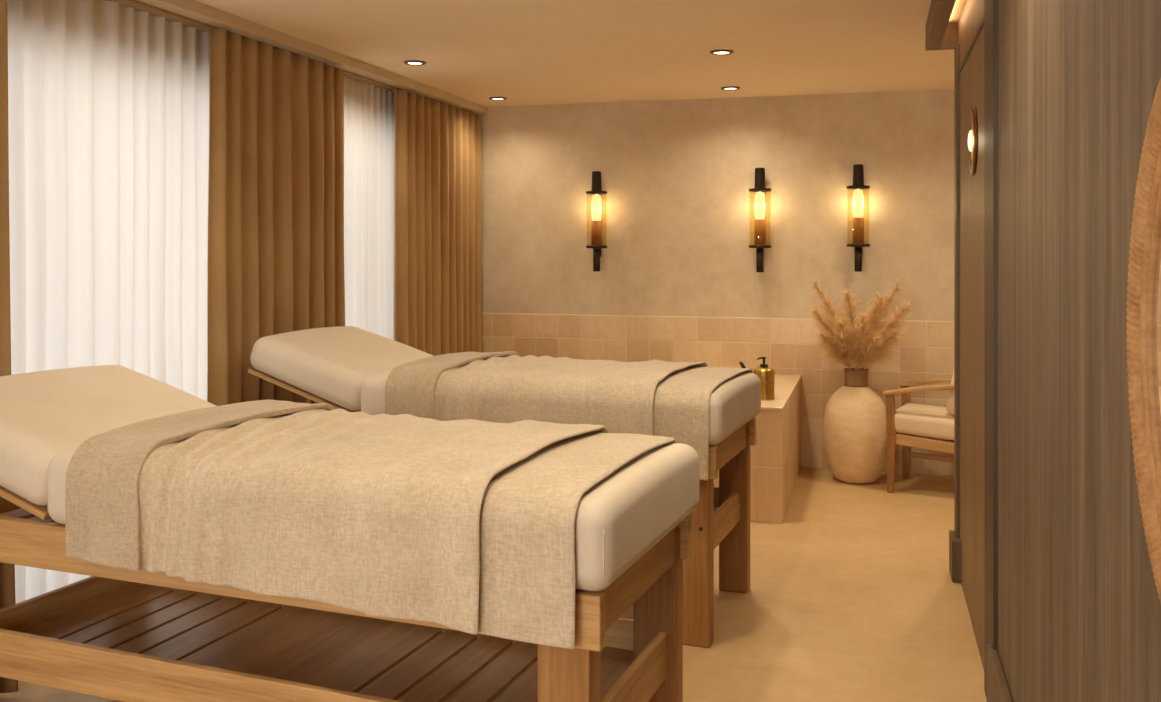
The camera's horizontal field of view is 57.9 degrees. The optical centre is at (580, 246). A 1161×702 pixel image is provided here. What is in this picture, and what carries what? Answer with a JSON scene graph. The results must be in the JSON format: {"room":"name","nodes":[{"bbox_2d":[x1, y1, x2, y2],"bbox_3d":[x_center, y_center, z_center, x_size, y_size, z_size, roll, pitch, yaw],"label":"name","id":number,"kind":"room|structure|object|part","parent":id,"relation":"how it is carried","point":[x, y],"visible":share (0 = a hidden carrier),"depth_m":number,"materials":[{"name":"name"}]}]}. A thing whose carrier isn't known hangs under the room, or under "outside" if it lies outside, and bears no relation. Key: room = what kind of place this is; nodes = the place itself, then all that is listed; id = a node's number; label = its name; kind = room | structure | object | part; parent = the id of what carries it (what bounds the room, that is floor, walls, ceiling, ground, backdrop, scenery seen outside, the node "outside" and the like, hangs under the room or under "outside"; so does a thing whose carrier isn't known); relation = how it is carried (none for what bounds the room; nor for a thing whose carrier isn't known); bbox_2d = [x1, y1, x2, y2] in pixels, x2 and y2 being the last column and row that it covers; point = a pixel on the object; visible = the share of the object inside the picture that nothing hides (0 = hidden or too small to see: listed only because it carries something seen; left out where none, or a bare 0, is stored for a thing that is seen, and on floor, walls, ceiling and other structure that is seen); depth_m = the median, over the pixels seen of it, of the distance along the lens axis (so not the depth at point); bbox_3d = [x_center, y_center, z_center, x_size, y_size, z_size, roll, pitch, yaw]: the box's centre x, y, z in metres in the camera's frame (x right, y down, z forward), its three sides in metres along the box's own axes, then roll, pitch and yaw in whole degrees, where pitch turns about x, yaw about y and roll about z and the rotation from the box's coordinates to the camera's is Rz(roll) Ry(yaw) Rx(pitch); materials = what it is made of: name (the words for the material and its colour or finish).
{"room":"spa massage room","nodes":[
{"label":"spa massage room","id":0,"kind":"room"},
{"bbox_2d":[105,0,392,92],"bbox_3d":[-2.253,0.225,2.939,0.220,2.450,9.650,0,0,16],"label":"wall","id":1,"kind":"structure","parent":0,"point":[105,0],"depth_m":4.39,"materials":[{"name":"paint"}]},
{"bbox_2d":[107,0,487,113],"bbox_3d":[-2.053,-0.975,2.883,0.195,0.050,9.650,0,0,16],"label":"trim","id":2,"kind":"structure","parent":1,"relation":"attached to","point":[191,9],"depth_m":5.03,"materials":[{"name":"paint"}]},
{"bbox_2d":[118,0,475,114],"bbox_3d":[-2.039,-0.943,2.916,0.028,0.015,9.520,0,0,16],"label":"track","id":3,"kind":"object","parent":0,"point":[132,2],"visible":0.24,"depth_m":4.41,"materials":[{"name":"paint"}]},
{"bbox_2d":[0,0,17,692],"bbox_3d":[-2.002,0.251,2.877,0.082,2.369,1.094,0,0,16],"label":"drape","id":4,"kind":"object","parent":3,"relation":"hanging from","point":[7,571],"visible":0.61,"depth_m":3.36,"materials":[{"name":"fabric"}]},
{"bbox_2d":[7,0,208,603],"bbox_3d":[-1.790,0.251,3.989,0.080,2.369,1.526,0,0,16],"label":"sheer curtain","id":5,"kind":"object","parent":3,"relation":"hanging from","point":[108,101],"visible":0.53,"depth_m":3.98,"materials":[{"name":"white fabric"}]},
{"bbox_2d":[207,27,344,405],"bbox_3d":[-1.414,0.251,4.983,0.091,2.369,1.104,0,0,16],"label":"drape","id":6,"kind":"object","parent":3,"relation":"hanging from","point":[276,182],"visible":0.61,"depth_m":4.83,"materials":[{"name":"brown fabric"}]},
{"bbox_2d":[344,76,394,339],"bbox_3d":[-1.240,0.251,5.949,0.067,2.369,1.098,0,0,16],"label":"sheer curtain","id":7,"kind":"object","parent":3,"relation":"hanging from","point":[369,110],"visible":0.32,"depth_m":6.04,"materials":[{"name":"white fabric"}]},
{"bbox_2d":[394,88,481,355],"bbox_3d":[-0.903,0.251,6.804,0.085,2.369,1.334,0,0,16],"label":"drape","id":8,"kind":"object","parent":3,"relation":"hanging from","point":[437,159],"visible":0.66,"depth_m":6.70,"materials":[{"name":"brown fabric"}]},
{"bbox_2d":[0,468,986,701],"bbox_3d":[-0.100,1.500,2.338,4.750,0.100,10.050,0,0,16],"label":"floor","id":9,"kind":"structure","parent":0,"point":[853,597],"depth_m":4.17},
{"bbox_2d":[0,365,698,701],"bbox_3d":[-0.783,0.918,2.886,2.101,1.064,0.772,0,0,21],"label":"bed","id":10,"kind":"object","parent":9,"relation":"on","point":[119,634],"visible":0.5,"depth_m":2.76,"materials":[{"name":"brown wood"}]},
{"bbox_3d":[-1.695,0.783,3.232,0.034,0.110,0.650,0,0,21],"label":"rail","id":11,"kind":"part","parent":10,"relation":"part of","materials":[{"name":"brown wood"}]},
{"bbox_2d":[0,576,141,631],"bbox_3d":[-1.550,1.085,3.176,0.024,0.120,0.658,0,0,21],"label":"rail","id":12,"kind":"object","parent":10,"relation":"on","point":[33,613],"depth_m":3.14,"materials":[{"name":"brown wood"}]},
{"bbox_2d":[0,365,215,505],"bbox_3d":[-1.490,0.529,3.163,0.568,0.174,0.770,19,7,20],"label":"cushion","id":13,"kind":"object","parent":10,"relation":"on","point":[45,416],"depth_m":3.01,"materials":[{"name":"fabric"}]},
{"bbox_2d":[0,629,404,701],"bbox_3d":[-0.833,1.085,2.529,1.830,0.120,0.024,0,0,21],"label":"rail","id":14,"kind":"object","parent":10,"relation":"on","point":[114,674],"depth_m":2.63,"materials":[{"name":"brown wood"}]},
{"bbox_3d":[-0.894,0.780,2.552,2.020,0.115,0.035,0,0,21],"label":"rail","id":15,"kind":"part","parent":10,"relation":"part of","materials":[{"name":"brown wood"}]},
{"bbox_2d":[22,584,635,701],"bbox_3d":[-0.719,1.111,2.851,1.760,0.018,0.658,0,0,21],"label":"shelf","id":16,"kind":"object","parent":10,"relation":"on","point":[407,662],"depth_m":2.90,"materials":[{"name":"brown wood"}]},
{"bbox_2d":[65,400,677,648],"bbox_3d":[-0.500,0.647,2.775,1.366,0.358,0.873,0,0,21],"label":"blanket","id":17,"kind":"object","parent":10,"relation":"on","point":[466,525],"visible":0.94,"depth_m":2.42,"materials":[{"name":"beige fabric"}]},
{"bbox_3d":[-0.532,0.621,2.789,1.562,0.204,0.772,0,0,21],"label":"mattress","id":18,"kind":"part","parent":10,"relation":"part of","materials":[{"name":"fabric"}]},
{"bbox_3d":[-0.024,1.100,2.236,0.121,0.700,0.072,0,0,21],"label":"leg","id":19,"kind":"part","parent":10,"relation":"part of","materials":[{"name":"brown wood"}]},
{"bbox_3d":[0.130,0.783,2.521,0.034,0.110,0.650,0,0,21],"label":"rail","id":20,"kind":"part","parent":10,"relation":"part of","materials":[{"name":"brown wood"}]},
{"bbox_3d":[0.209,1.100,2.834,0.121,0.700,0.072,0,0,21],"label":"leg","id":21,"kind":"part","parent":10,"relation":"part of","materials":[{"name":"brown wood"}]},
{"bbox_3d":[-0.645,0.780,3.190,2.020,0.115,0.035,0,0,21],"label":"rail","id":22,"kind":"part","parent":10,"relation":"part of","materials":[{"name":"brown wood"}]},
{"bbox_2d":[248,326,760,647],"bbox_3d":[-0.335,0.913,4.491,2.089,1.073,0.772,0,0,21],"label":"bed","id":23,"kind":"object","parent":9,"relation":"on","point":[348,368],"visible":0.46,"depth_m":4.38,"materials":[{"name":"beige fabric"}]},
{"bbox_2d":[250,326,432,410],"bbox_3d":[-1.024,0.524,4.758,0.598,0.174,0.770,19,7,20],"label":"cushion","id":24,"kind":"object","parent":23,"relation":"on","point":[337,367],"depth_m":4.47,"materials":[{"name":"fabric"}]},
{"bbox_3d":[-0.070,0.621,4.389,1.522,0.204,0.772,0,0,21],"label":"mattress","id":25,"kind":"part","parent":23,"relation":"part of","materials":[{"name":"fabric"}]},
{"bbox_2d":[385,351,754,479],"bbox_3d":[-0.015,0.651,4.367,1.326,0.369,0.869,0,0,21],"label":"blanket","id":26,"kind":"object","parent":23,"relation":"on","point":[643,397],"visible":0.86,"depth_m":4.04,"materials":[{"name":"beige fabric"}]},
{"bbox_3d":[0.421,1.100,3.845,0.121,0.700,0.072,0,0,21],"label":"leg","id":27,"kind":"part","parent":23,"relation":"part of","materials":[{"name":"brown wood"}]},
{"bbox_3d":[-0.450,0.780,4.158,2.020,0.115,0.035,0,0,21],"label":"rail","id":28,"kind":"part","parent":23,"relation":"part of","materials":[{"name":"brown wood"}]},
{"bbox_3d":[0.574,0.783,4.131,0.034,0.110,0.650,0,0,21],"label":"rail","id":29,"kind":"part","parent":23,"relation":"part of","materials":[{"name":"brown wood"}]},
{"bbox_3d":[0.652,1.100,4.444,0.121,0.700,0.072,0,0,21],"label":"leg","id":30,"kind":"part","parent":23,"relation":"part of","materials":[{"name":"brown wood"}]},
{"bbox_3d":[-0.203,0.780,4.798,2.020,0.115,0.035,0,0,21],"label":"rail","id":31,"kind":"part","parent":23,"relation":"part of","materials":[{"name":"brown wood"}]},
{"bbox_2d":[714,374,800,523],"bbox_3d":[0.848,1.145,6.311,0.846,0.609,1.458,0,0,16],"label":"tiled ledge","id":32,"kind":"object","parent":9,"relation":"on","point":[775,458],"visible":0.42,"depth_m":5.53,"materials":[{"name":"tile"}]},
{"bbox_2d":[753,357,774,399],"bbox_3d":[1.015,0.725,5.811,0.116,0.233,0.116,0,0,16],"label":"soap dispenser","id":33,"kind":"object","parent":32,"relation":"on","point":[765,373],"visible":0.73,"depth_m":5.76,"materials":[{"name":"gold metal"}]},
{"bbox_2d":[823,368,886,483],"bbox_3d":[1.711,1.104,6.520,0.405,0.692,0.405,0,0,16],"label":"floor vase","id":34,"kind":"object","parent":9,"relation":"on","point":[854,421],"visible":0.98,"depth_m":6.38,"materials":[{"name":"ceramic"}]},
{"bbox_2d":[808,305,849,369],"bbox_3d":[1.572,0.610,6.545,0.302,0.541,0.289,0,0,-40],"label":"stem","id":35,"kind":"object","parent":34,"relation":"on","point":[816,316],"visible":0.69,"depth_m":6.53,"materials":[{"name":"plant"}]},
{"bbox_2d":[807,280,856,369],"bbox_3d":[1.591,0.531,6.565,0.366,0.699,0.316,0,0,16],"label":"stem","id":36,"kind":"object","parent":34,"relation":"on","point":[830,308],"visible":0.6,"depth_m":6.57,"materials":[{"name":"plant"}]},
{"bbox_2d":[814,327,857,369],"bbox_3d":[1.577,0.678,6.469,0.290,0.405,0.289,0,0,16],"label":"stem","id":37,"kind":"object","parent":34,"relation":"on","point":[830,342],"visible":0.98,"depth_m":6.46,"materials":[{"name":"plant"}]},
{"bbox_2d":[823,313,863,368],"bbox_3d":[1.635,0.638,6.460,0.300,0.484,0.301,0,0,16],"label":"stem","id":38,"kind":"object","parent":34,"relation":"on","point":[842,334],"visible":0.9,"depth_m":6.42,"materials":[{"name":"plant"}]},
{"bbox_2d":[832,290,877,355],"bbox_3d":[1.694,0.567,6.543,0.298,0.627,0.299,0,0,-16],"label":"stem","id":39,"kind":"object","parent":34,"relation":"on","point":[850,307],"visible":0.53,"depth_m":6.54,"materials":[{"name":"plant"}]},
{"bbox_2d":[843,328,887,368],"bbox_3d":[1.719,0.681,6.392,0.314,0.399,0.289,0,0,16],"label":"stem","id":40,"kind":"object","parent":34,"relation":"on","point":[873,339],"visible":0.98,"depth_m":6.36,"materials":[{"name":"plant"}]},
{"bbox_2d":[843,307,887,369],"bbox_3d":[1.717,0.621,6.410,0.295,0.518,0.293,0,0,-34],"label":"stem","id":41,"kind":"object","parent":34,"relation":"on","point":[861,318],"visible":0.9,"depth_m":6.38,"materials":[{"name":"plant"}]},
{"bbox_2d":[851,292,890,369],"bbox_3d":[1.785,0.576,6.509,0.290,0.608,0.311,0,0,-20],"label":"stem","id":42,"kind":"object","parent":34,"relation":"in","point":[879,301],"visible":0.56,"depth_m":6.47,"materials":[{"name":"plant"}]},
{"bbox_2d":[854,277,905,369],"bbox_3d":[1.838,0.531,6.496,0.364,0.699,0.291,0,0,0],"label":"stem","id":43,"kind":"object","parent":34,"relation":"on","point":[897,285],"visible":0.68,"depth_m":6.48,"materials":[{"name":"plant"}]},
{"bbox_2d":[861,327,908,368],"bbox_3d":[1.845,0.674,6.427,0.321,0.412,0.299,0,0,16],"label":"stem","id":44,"kind":"object","parent":34,"relation":"on","point":[895,338],"visible":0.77,"depth_m":6.37,"materials":[{"name":"plant"}]},
{"bbox_2d":[864,301,915,369],"bbox_3d":[1.876,0.590,6.445,0.331,0.582,0.286,0,0,-10],"label":"stem","id":45,"kind":"object","parent":34,"relation":"on","point":[893,323],"visible":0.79,"depth_m":6.41,"materials":[{"name":"plant"}]},
{"bbox_2d":[883,370,953,492],"bbox_3d":[2.173,1.007,6.263,0.614,0.892,0.492,0,0,29],"label":"armchair","id":46,"kind":"object","parent":9,"relation":"on","point":[909,421],"visible":0.41,"depth_m":6.16,"materials":[{"name":"brown wood"}]},
{"bbox_3d":[1.834,1.157,6.197,0.062,0.586,0.046,0,0,29],"label":"leg","id":47,"kind":"part","parent":46,"relation":"part of","materials":[{"name":"brown wood"}]},
{"bbox_3d":[2.045,1.157,6.583,0.062,0.586,0.046,0,0,29],"label":"leg","id":48,"kind":"part","parent":46,"relation":"part of","materials":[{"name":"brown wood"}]},
{"bbox_3d":[2.058,0.826,6.075,0.594,0.106,0.052,0,0,29],"label":"armrest","id":49,"kind":"part","parent":46,"relation":"part of","materials":[{"name":"brown wood"}]},
{"bbox_2d":[895,403,953,440],"bbox_3d":[2.140,1.039,6.281,0.490,0.136,0.476,4,2,29],"label":"seat cushion","id":50,"kind":"object","parent":46,"relation":"on","point":[931,422],"depth_m":6.12,"materials":[{"name":"fabric"}]},
{"bbox_3d":[2.150,1.146,6.275,0.504,0.098,0.468,0,0,29],"label":"seat frame","id":51,"kind":"part","parent":46,"relation":"part of","materials":[{"name":"brown wood"}]},
{"bbox_3d":[2.269,0.826,6.461,0.594,0.106,0.052,0,0,29],"label":"armrest","id":52,"kind":"part","parent":46,"relation":"part of","materials":[{"name":"brown wood"}]},
{"bbox_2d":[946,370,953,414],"bbox_3d":[2.280,0.769,6.205,0.110,0.420,0.440,12,6,28],"label":"cushion","id":53,"kind":"object","parent":46,"relation":"on","point":[950,401],"depth_m":6.04,"materials":[{"name":"fabric"}]},
{"bbox_2d":[949,530,960,582],"bbox_3d":[1.656,1.360,4.620,0.054,0.180,0.190,0,0,16],"label":"trim","id":54,"kind":"structure","parent":9,"relation":"on","point":[954,543],"depth_m":4.53,"materials":[{"name":"brown wood"}]},
{"bbox_2d":[193,0,965,106],"bbox_3d":[-0.100,-1.050,2.338,4.750,0.100,10.050,0,0,16],"label":"ceiling","id":55,"kind":"structure","parent":0,"point":[523,52],"depth_m":5.18,"materials":[{"name":"paint"}]},
{"bbox_2d":[404,60,425,65],"bbox_3d":[-0.895,-0.995,5.680,0.120,0.009,0.120,0,0,16],"label":"recessed light","id":56,"kind":"object","parent":55,"relation":"in","point":[410,62],"visible":1,"depth_m":5.65,"materials":[{"name":"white metal"}]},
{"bbox_2d":[489,97,506,99],"bbox_3d":[-0.555,-0.995,7.049,0.120,0.009,0.120,0,0,16],"label":"recessed light","id":57,"kind":"object","parent":55,"relation":"in","point":[490,98],"visible":1,"depth_m":7.01,"materials":[{"name":"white metal"}]},
{"bbox_2d":[710,50,732,54],"bbox_3d":[0.722,-0.995,5.374,0.120,0.009,0.120,0,0,16],"label":"recessed light","id":58,"kind":"object","parent":55,"relation":"in","point":[714,52],"visible":1,"depth_m":5.36,"materials":[{"name":"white metal"}]},
{"bbox_2d":[721,86,739,89],"bbox_3d":[0.941,-0.995,6.590,0.120,0.009,0.120,0,0,16],"label":"recessed light","id":59,"kind":"object","parent":55,"relation":"in","point":[728,87],"visible":1,"depth_m":6.57,"materials":[{"name":"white metal"}]},
{"bbox_2d":[605,618,632,650],"bbox_3d":[-0.585,1.085,3.166,1.830,0.120,0.024,0,0,21],"label":"rail","id":60,"kind":"object","parent":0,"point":[619,637],"depth_m":2.88,"materials":[{"name":"brown wood"}]},
{"bbox_2d":[601,632,666,701],"bbox_3d":[0.113,1.085,2.527,0.025,0.120,0.658,0,0,21],"label":"rail","id":61,"kind":"object","parent":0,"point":[642,678],"depth_m":2.62,"materials":[{"name":"brown wood"}]},
{"bbox_2d":[476,89,953,320],"bbox_3d":[1.218,0.225,7.058,4.750,2.450,0.150,0,0,16],"label":"wall","id":62,"kind":"structure","parent":0,"point":[678,205],"depth_m":7.06,"materials":[{"name":"paint"}]},
{"bbox_2d":[586,171,606,271],"bbox_3d":[0.112,-0.176,7.206,0.148,0.688,0.158,0,0,16],"label":"wall sconce","id":63,"kind":"object","parent":62,"relation":"attached to","point":[596,223],"visible":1,"depth_m":7.17,"materials":[{"name":"brown metal"}]},
{"bbox_3d":[0.110,0.089,7.201,0.048,0.158,0.048,0,0,16],"label":"stem","id":64,"kind":"part","parent":63,"relation":"part of","materials":[{"name":"brown metal"}]},
{"bbox_3d":[0.110,-0.273,7.201,0.066,0.185,0.066,0,0,16],"label":"bulb","id":65,"kind":"part","parent":63,"relation":"part of","materials":[{"name":"yellow glass"}]},
{"bbox_2d":[481,313,953,475],"bbox_3d":[1.220,0.960,6.972,4.300,0.980,0.014,0,0,16],"label":"wall tiles","id":66,"kind":"structure","parent":62,"relation":"attached to","point":[787,345],"depth_m":6.98,"materials":[{"name":"beige tile"}]},
{"bbox_2d":[749,168,770,271],"bbox_3d":[1.181,-0.178,6.907,0.148,0.688,0.158,0,0,16],"label":"wall sconce","id":67,"kind":"object","parent":62,"relation":"attached to","point":[759,225],"visible":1,"depth_m":6.88,"materials":[{"name":"brown metal"}]},
{"bbox_3d":[1.180,0.087,6.902,0.048,0.158,0.048,0,0,16],"label":"stem","id":68,"kind":"part","parent":67,"relation":"part of","materials":[{"name":"brown metal"}]},
{"bbox_3d":[1.180,-0.275,6.902,0.066,0.185,0.066,0,0,16],"label":"bulb","id":69,"kind":"part","parent":67,"relation":"part of","materials":[{"name":"yellow glass"}]},
{"bbox_2d":[846,164,869,271],"bbox_3d":[1.783,-0.186,6.739,0.148,0.688,0.158,0,0,16],"label":"wall sconce","id":70,"kind":"object","parent":62,"relation":"attached to","point":[858,170],"visible":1,"depth_m":6.71,"materials":[{"name":"brown metal"}]},
{"bbox_3d":[1.782,0.079,6.734,0.048,0.158,0.048,0,0,16],"label":"stem","id":71,"kind":"part","parent":70,"relation":"part of","materials":[{"name":"brown metal"}]},
{"bbox_3d":[1.782,-0.282,6.734,0.066,0.185,0.066,0,0,16],"label":"bulb","id":72,"kind":"part","parent":70,"relation":"part of","materials":[{"name":"yellow glass"}]},
{"bbox_2d":[714,491,740,548],"bbox_3d":[0.557,1.085,4.137,0.025,0.120,0.658,0,0,21],"label":"rail","id":73,"kind":"object","parent":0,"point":[728,515],"depth_m":4.18,"materials":[{"name":"brown wood"}]},
{"bbox_2d":[958,0,983,66],"bbox_3d":[1.540,-0.882,3.915,0.140,0.235,1.590,0,0,16],"label":"lintel","id":74,"kind":"object","parent":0,"point":[972,14],"visible":0.25,"depth_m":4.14,"materials":[{"name":"brown wood"}]},
{"bbox_2d":[958,17,983,73],"bbox_3d":[1.539,-0.765,3.993,0.104,0.020,1.200,0,0,16],"label":"trim","id":75,"kind":"structure","parent":74,"relation":"attached to","point":[982,21],"depth_m":3.97,"materials":[{"name":"brown wood"}]},
{"bbox_2d":[960,26,983,668],"bbox_3d":[1.517,0.343,3.999,0.048,2.206,1.200,0,0,16],"label":"door","id":76,"kind":"structure","parent":74,"relation":"attached to","point":[972,73],"depth_m":3.99,"materials":[{"name":"brown wood"}]},
{"bbox_2d":[968,106,977,175],"bbox_3d":[1.456,-0.395,3.913,0.023,0.260,0.260,0,0,16],"label":"round wall lamp","id":77,"kind":"object","parent":76,"relation":"attached to","point":[973,123],"visible":1,"depth_m":3.86,"materials":[{"name":"brown wood"}]},
{"bbox_3d":[1.451,-0.395,3.914,0.012,0.084,0.084,0,0,16],"label":"bulb","id":78,"kind":"part","parent":77,"relation":"part of","materials":[{"name":"beige glass"}]},
{"bbox_3d":[1.461,-0.395,3.911,0.009,0.148,0.148,0,0,16],"label":"lamp shade","id":79,"kind":"part","parent":77,"relation":"part of","materials":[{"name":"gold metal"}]},
{"bbox_2d":[998,0,1160,701],"bbox_3d":[0.520,0.225,0.265,0.140,2.450,5.990,0,0,16],"label":"wall","id":80,"kind":"structure","parent":0,"point":[1079,606],"depth_m":1.99,"materials":[{"name":"brown wood"}]},
{"bbox_2d":[925,0,957,50],"bbox_3d":[0.604,-0.943,1.077,0.135,0.115,7.560,0,0,16],"label":"trim","id":81,"kind":"structure","parent":80,"relation":"attached to","point":[940,34],"depth_m":4.39,"materials":[{"name":"brown wood"}]},
{"bbox_2d":[984,0,997,698],"bbox_3d":[1.356,0.225,3.281,0.152,2.450,0.270,0,0,16],"label":"trim","id":82,"kind":"structure","parent":80,"relation":"attached to","point":[990,6],"depth_m":3.25,"materials":[{"name":"brown wood"}]},
{"bbox_2d":[987,644,1012,701],"bbox_3d":[0.447,1.333,0.311,0.026,0.235,6.040,0,0,16],"label":"baseboard","id":83,"kind":"structure","parent":80,"relation":"attached to","point":[998,690],"depth_m":3.04,"materials":[{"name":"brown wood"}]},
{"bbox_2d":[1126,78,1160,603],"bbox_3d":[0.632,0.107,1.012,0.046,0.745,0.745,0,0,16],"label":"round mirror","id":84,"kind":"object","parent":80,"relation":"attached to","point":[1143,317],"visible":1,"depth_m":1.27,"materials":[{"name":"wicker"}]},
{"bbox_2d":[1153,229,1160,446],"bbox_3d":[0.637,0.107,1.011,0.032,0.532,0.532,0,0,16],"label":"mirror glass","id":85,"kind":"object","parent":84,"relation":"attached to","point":[1156,232],"depth_m":1.25,"materials":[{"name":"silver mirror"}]},
{"bbox_3d":[2.560,0.225,5.468,1.150,2.450,2.190,0,0,16],"label":"wall","id":86,"kind":"structure","parent":0,"visible":0},
{"bbox_2d":[954,44,959,537],"bbox_3d":[1.732,0.282,4.625,0.152,2.335,0.120,0,0,16],"label":"trim","id":87,"kind":"structure","parent":86,"relation":"attached to","point":[956,51],"depth_m":4.59,"materials":[{"name":"brown wood"}]}
]}

